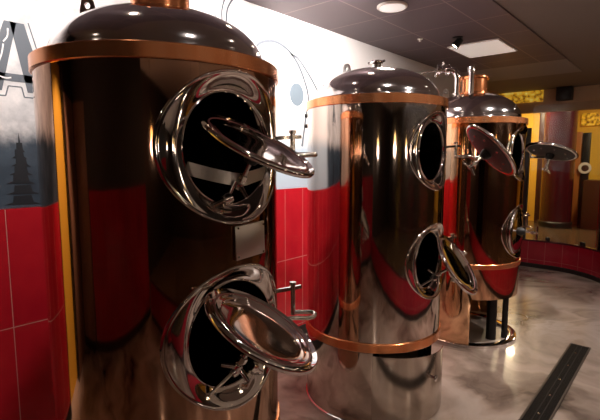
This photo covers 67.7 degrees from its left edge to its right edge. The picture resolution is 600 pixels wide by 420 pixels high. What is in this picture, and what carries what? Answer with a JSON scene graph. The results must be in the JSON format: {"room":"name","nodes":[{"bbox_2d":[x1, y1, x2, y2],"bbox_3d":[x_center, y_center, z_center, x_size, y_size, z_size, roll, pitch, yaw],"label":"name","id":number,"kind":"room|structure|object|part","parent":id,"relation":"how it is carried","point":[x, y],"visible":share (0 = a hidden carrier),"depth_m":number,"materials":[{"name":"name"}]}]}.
{"room":"processing plant","nodes":[
{"label":"processing plant","id":0,"kind":"room"},
{"bbox_2d":[278,266,599,419],"bbox_3d":[5.165,1.290,3.487,12.600,0.080,18.200,6,9,41],"label":"floor","id":1,"kind":"structure","parent":0,"point":[550,310],"depth_m":3.62,"materials":[{"name":"concrete"}]},
{"bbox_2d":[28,0,317,419],"bbox_3d":[-0.423,0.265,1.762,1.244,2.346,0.917,6,9,41],"label":"tank","id":2,"kind":"object","parent":1,"relation":"on","point":[160,155],"visible":1,"depth_m":1.45,"materials":[{"name":"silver metal"}]},
{"bbox_3d":[-0.186,0.490,1.482,0.070,0.098,0.028,0,6,3],"label":"stem","id":3,"kind":"part","parent":2,"relation":"part of","materials":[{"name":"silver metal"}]},
{"bbox_3d":[-0.195,-0.118,1.545,0.066,0.100,0.028,3,7,22],"label":"stem","id":4,"kind":"part","parent":2,"relation":"part of","materials":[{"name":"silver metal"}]},
{"bbox_3d":[-0.176,0.106,1.585,0.006,0.125,0.152,5,8,36],"label":"name plate","id":5,"kind":"part","parent":2,"relation":"part of","materials":[{"name":"beige"}]},
{"bbox_3d":[-0.141,-0.220,1.511,0.380,0.219,0.420,6,9,41],"label":"manway lid","id":6,"kind":"part","parent":2,"relation":"part of","materials":[{"name":"silver metal"}]},
{"bbox_3d":[-0.123,0.388,1.467,0.389,0.235,0.403,6,9,41],"label":"manway lid","id":7,"kind":"part","parent":2,"relation":"part of","materials":[{"name":"silver metal"}]},
{"bbox_3d":[-0.041,0.427,1.648,0.103,0.044,0.402,2,7,20],"label":"lid arm","id":8,"kind":"part","parent":2,"relation":"part of","materials":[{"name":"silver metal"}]},
{"bbox_3d":[-0.061,-0.197,1.646,0.101,0.035,0.321,6,9,41],"label":"lid arm","id":9,"kind":"part","parent":2,"relation":"part of","materials":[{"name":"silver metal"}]},
{"bbox_2d":[304,59,516,419],"bbox_3d":[0.639,0.167,2.927,1.301,2.278,0.940,6,9,41],"label":"tank","id":10,"kind":"object","parent":1,"relation":"on","point":[377,246],"visible":1,"depth_m":2.67,"materials":[{"name":"silver metal"}]},
{"bbox_3d":[0.827,1.039,2.775,0.047,0.040,0.041,6,9,41],"label":"latch knob","id":11,"kind":"part","parent":10,"relation":"part of","materials":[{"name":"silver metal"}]},
{"bbox_3d":[0.879,0.394,2.802,0.096,0.073,0.028,4,8,31],"label":"stem","id":12,"kind":"part","parent":10,"relation":"part of","materials":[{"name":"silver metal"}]},
{"bbox_3d":[0.964,0.332,2.743,0.248,0.342,0.406,6,9,41],"label":"manway lid","id":13,"kind":"part","parent":10,"relation":"part of","materials":[{"name":"silver metal"}]},
{"bbox_3d":[1.088,-0.339,2.858,0.040,0.027,0.198,-5,8,-40],"label":"lid arm","id":14,"kind":"part","parent":10,"relation":"part of","materials":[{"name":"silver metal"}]},
{"bbox_3d":[1.090,-0.292,2.782,0.091,0.081,0.028,0,6,1],"label":"stem","id":15,"kind":"part","parent":10,"relation":"part of","materials":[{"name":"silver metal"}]},
{"bbox_3d":[1.174,-0.363,2.772,0.237,0.276,0.364,0,6,3],"label":"plate","id":16,"kind":"part","parent":10,"relation":"part of","materials":[{"name":"grey metal"}]},
{"bbox_3d":[1.181,-0.370,2.771,0.338,0.316,0.361,6,9,41],"label":"manway lid","id":17,"kind":"part","parent":10,"relation":"part of","materials":[{"name":"silver metal"}]},
{"bbox_2d":[419,60,578,348],"bbox_3d":[1.474,-0.106,4.275,1.978,2.518,0.918,5,8,36],"label":"tank","id":18,"kind":"object","parent":1,"relation":"on","point":[484,210],"visible":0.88,"depth_m":3.81,"materials":[{"name":"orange metal"}]},
{"bbox_3d":[1.752,0.951,4.086,0.087,0.460,0.087,6,9,41],"label":"leg","id":19,"kind":"part","parent":18,"relation":"part of","materials":[{"name":"black metal"}]},
{"bbox_3d":[1.885,0.948,4.109,0.051,0.460,0.051,6,9,41],"label":"leg","id":20,"kind":"part","parent":18,"relation":"part of","materials":[{"name":"black metal"}]},
{"bbox_3d":[1.913,0.184,3.937,0.039,0.410,0.410,6,9,41],"label":"manway lid","id":21,"kind":"part","parent":18,"relation":"part of","materials":[{"name":"silver metal"}]},
{"bbox_3d":[1.921,0.185,3.930,0.020,0.364,0.364,6,9,41],"label":"plate","id":22,"kind":"part","parent":18,"relation":"part of","materials":[{"name":"silver metal"}]},
{"bbox_3d":[2.126,-0.485,3.791,0.360,0.130,0.344,6,9,41],"label":"plate","id":23,"kind":"part","parent":18,"relation":"part of","materials":[{"name":"grey metal"}]},
{"bbox_3d":[2.129,-0.495,3.792,0.406,0.159,0.387,6,9,41],"label":"manway lid","id":24,"kind":"part","parent":18,"relation":"part of","materials":[{"name":"silver metal"}]},
{"bbox_2d":[518,343,590,419],"bbox_3d":[1.456,1.322,2.786,0.156,0.013,3.060,6,9,41],"label":"floor drain","id":25,"kind":"object","parent":1,"relation":"on","point":[545,403],"visible":1,"depth_m":3.23,"materials":[{"name":"black metal"}]},
{"bbox_2d":[459,0,599,93],"bbox_3d":[1.574,-1.586,2.982,3.770,0.090,10.800,6,9,41],"label":"ceiling","id":26,"kind":"structure","parent":0,"point":[572,27],"depth_m":4.81,"materials":[{"name":"brown paint"}]},
{"bbox_2d":[244,0,566,73],"bbox_3d":[0.531,-1.592,3.398,1.414,0.012,6.450,6,9,41],"label":"ceiling tiles","id":27,"kind":"structure","parent":26,"relation":"attached to","point":[437,22],"depth_m":4.04,"materials":[{"name":"grey tile"}]},
{"bbox_2d":[377,1,407,12],"bbox_3d":[0.721,-1.582,3.499,0.236,0.029,0.236,6,9,41],"label":"ceiling lamp","id":28,"kind":"object","parent":27,"relation":"attached to","point":[388,6],"visible":1,"depth_m":3.46,"materials":[{"name":"white plastic"}]},
{"bbox_2d":[379,4,404,11],"bbox_3d":[0.721,-1.574,3.500,0.200,0.012,0.200,6,9,41],"label":"diffuser","id":29,"kind":"object","parent":28,"relation":"attached to","point":[382,7],"depth_m":3.47,"materials":[{"name":"white plastic"}]},
{"bbox_2d":[451,36,462,49],"bbox_3d":[1.548,-1.643,4.412,0.111,0.118,0.105,6,9,41],"label":"spotlight","id":30,"kind":"object","parent":27,"relation":"attached to","point":[458,41],"visible":1,"depth_m":4.38,"materials":[{"name":"black metal"}]},
{"bbox_2d":[447,38,517,57],"bbox_3d":[1.984,-1.744,4.849,0.530,0.012,0.650,6,9,41],"label":"ceiling panel","id":31,"kind":"object","parent":27,"relation":"attached to","point":[493,46],"visible":1,"depth_m":4.79,"materials":[{"name":"white plastic"}]},
{"bbox_2d":[487,85,599,113],"bbox_3d":[7.125,-1.888,5.380,12.600,0.890,0.150,6,9,41],"label":"wall","id":32,"kind":"structure","parent":0,"point":[590,94],"depth_m":7.60,"materials":[{"name":"beige paint"}]},
{"bbox_2d":[499,90,543,103],"bbox_3d":[3.958,-2.021,8.035,0.740,0.198,0.031,6,9,41],"label":"panel","id":33,"kind":"object","parent":32,"relation":"attached to","point":[537,95],"visible":0.76,"depth_m":7.96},
{"bbox_2d":[556,86,573,100],"bbox_3d":[4.447,-1.953,7.512,0.230,0.220,0.181,6,9,41],"label":"loudspeaker","id":34,"kind":"object","parent":32,"relation":"attached to","point":[565,93],"visible":1,"depth_m":7.44,"materials":[{"name":"black plastic"}]},
{"bbox_2d":[520,240,599,277],"bbox_3d":[1.960,1.121,2.558,1.692,0.335,9.803,2,7,20],"label":"wall","id":35,"kind":"structure","parent":0,"point":[587,261],"depth_m":6.52,"materials":[{"name":"red tile"}]},
{"bbox_2d":[519,262,599,282],"bbox_3d":[1.962,1.320,2.581,1.695,0.064,9.807,2,7,20],"label":"baseboard","id":36,"kind":"structure","parent":35,"relation":"attached to","point":[554,268],"depth_m":6.54,"materials":[{"name":"black metal"}]},
{"bbox_2d":[523,239,599,252],"bbox_3d":[1.963,0.942,2.538,1.697,0.024,9.809,2,7,20],"label":"trim","id":37,"kind":"structure","parent":35,"relation":"on","point":[534,240],"depth_m":6.49,"materials":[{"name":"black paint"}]},
{"bbox_2d":[523,128,531,238],"bbox_3d":[3.424,-0.393,6.779,0.065,1.674,0.070,6,9,41],"label":"post","id":38,"kind":"object","parent":37,"relation":"on","point":[529,133],"visible":0.55,"depth_m":6.74,"materials":[{"name":"black metal"}]},
{"bbox_2d":[526,101,593,248],"bbox_3d":[3.784,-0.513,6.392,0.120,2.000,0.936,-5,8,-35],"label":"glass pane","id":39,"kind":"object","parent":37,"relation":"on","point":[546,238],"visible":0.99,"depth_m":6.64,"materials":[{"name":"glass"}]},
{"bbox_2d":[595,190,599,249],"bbox_3d":[3.844,-0.387,5.277,0.094,2.000,1.432,2,7,17],"label":"glass pane","id":40,"kind":"object","parent":37,"relation":"on","point":[597,244],"visible":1,"depth_m":6.02,"materials":[{"name":"clear glass"}]},
{"bbox_2d":[522,109,599,220],"bbox_3d":[9.875,-1.034,8.638,12.600,3.380,0.100,6,9,41],"label":"wall","id":41,"kind":"structure","parent":0,"point":[534,122],"depth_m":11.17,"materials":[{"name":"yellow paint"}]},
{"bbox_2d":[534,113,544,221],"bbox_3d":[6.256,-1.329,11.625,0.120,3.284,0.149,6,9,41],"label":"pilaster","id":42,"kind":"object","parent":41,"relation":"attached to","point":[542,115],"visible":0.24,"depth_m":11.62,"materials":[{"name":"brown wood"}]},
{"bbox_2d":[571,132,582,224],"bbox_3d":[6.887,-0.786,11.197,0.210,2.300,0.038,6,9,41],"label":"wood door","id":43,"kind":"structure","parent":41,"relation":"in","point":[579,142],"depth_m":11.16,"materials":[{"name":"brown wood"}]},
{"bbox_2d":[577,133,591,224],"bbox_3d":[7.022,-0.756,11.046,0.165,2.274,0.095,6,9,41],"label":"panel","id":44,"kind":"object","parent":41,"relation":"attached to","point":[586,147],"visible":0.73,"depth_m":10.97,"materials":[{"name":"black metal"}]},
{"bbox_2d":[578,162,590,173],"bbox_3d":[6.971,-1.024,10.954,0.280,0.280,0.023,6,9,41],"label":"round sign","id":45,"kind":"object","parent":44,"relation":"attached to","point":[584,168],"visible":1,"depth_m":10.94,"materials":[{"name":"white plastic"}]},
{"bbox_2d":[581,113,599,125],"bbox_3d":[7.279,-2.181,10.681,0.950,0.300,0.069,6,9,41],"label":"lit panel","id":46,"kind":"object","parent":41,"relation":"attached to","point":[588,119],"visible":1,"depth_m":10.84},
{"bbox_2d":[526,220,595,247],"bbox_3d":[5.165,1.244,3.481,12.400,0.001,18.000,6,9,41],"label":"floor","id":47,"kind":"structure","parent":0,"point":[575,235],"depth_m":9.63,"materials":[{"name":"brown wood"}]},
{"bbox_2d":[537,111,578,228],"bbox_3d":[6.200,-1.225,10.717,0.740,3.280,0.740,6,9,41],"label":"round column","id":48,"kind":"structure","parent":47,"relation":"on","point":[556,196],"depth_m":10.51,"materials":[{"name":"metal"}]},
{"bbox_2d":[580,179,599,229],"bbox_3d":[7.401,-0.098,10.254,1.500,1.144,0.700,6,9,41],"label":"cabinet","id":49,"kind":"object","parent":47,"relation":"on","point":[591,187],"depth_m":10.37,"materials":[{"name":"brown wood"}]},
{"bbox_3d":[0.316,-0.291,4.471,0.120,2.840,7.750,6,9,41],"label":"wall","id":50,"kind":"structure","parent":0,"visible":0},
{"bbox_2d":[0,187,306,419],"bbox_3d":[0.324,0.396,4.455,0.014,1.280,7.620,6,9,41],"label":"wall tiles","id":51,"kind":"object","parent":50,"relation":"attached to","point":[26,392],"depth_m":2.42,"materials":[{"name":"red tile"}]},
{"bbox_2d":[0,0,461,208],"bbox_3d":[0.314,-0.960,4.296,0.007,1.445,7.600,6,9,41],"label":"wall mural","id":52,"kind":"object","parent":50,"relation":"attached to","point":[305,56],"visible":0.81,"depth_m":3.31,"materials":[{"name":"white paint"}]},
{"bbox_2d":[290,83,303,105],"bbox_3d":[-0.027,-1.006,3.896,0.002,0.196,0.184,6,9,41],"label":"circle","id":53,"kind":"object","parent":52,"relation":"attached to","point":[296,89],"depth_m":3.90,"materials":[{"name":"blue paint"}]},
{"bbox_2d":[298,323,306,333],"bbox_3d":[0.319,1.083,4.523,0.020,0.100,7.600,6,9,41],"label":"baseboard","id":54,"kind":"structure","parent":50,"relation":"attached to","point":[302,327],"depth_m":4.18,"materials":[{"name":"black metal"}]}
]}

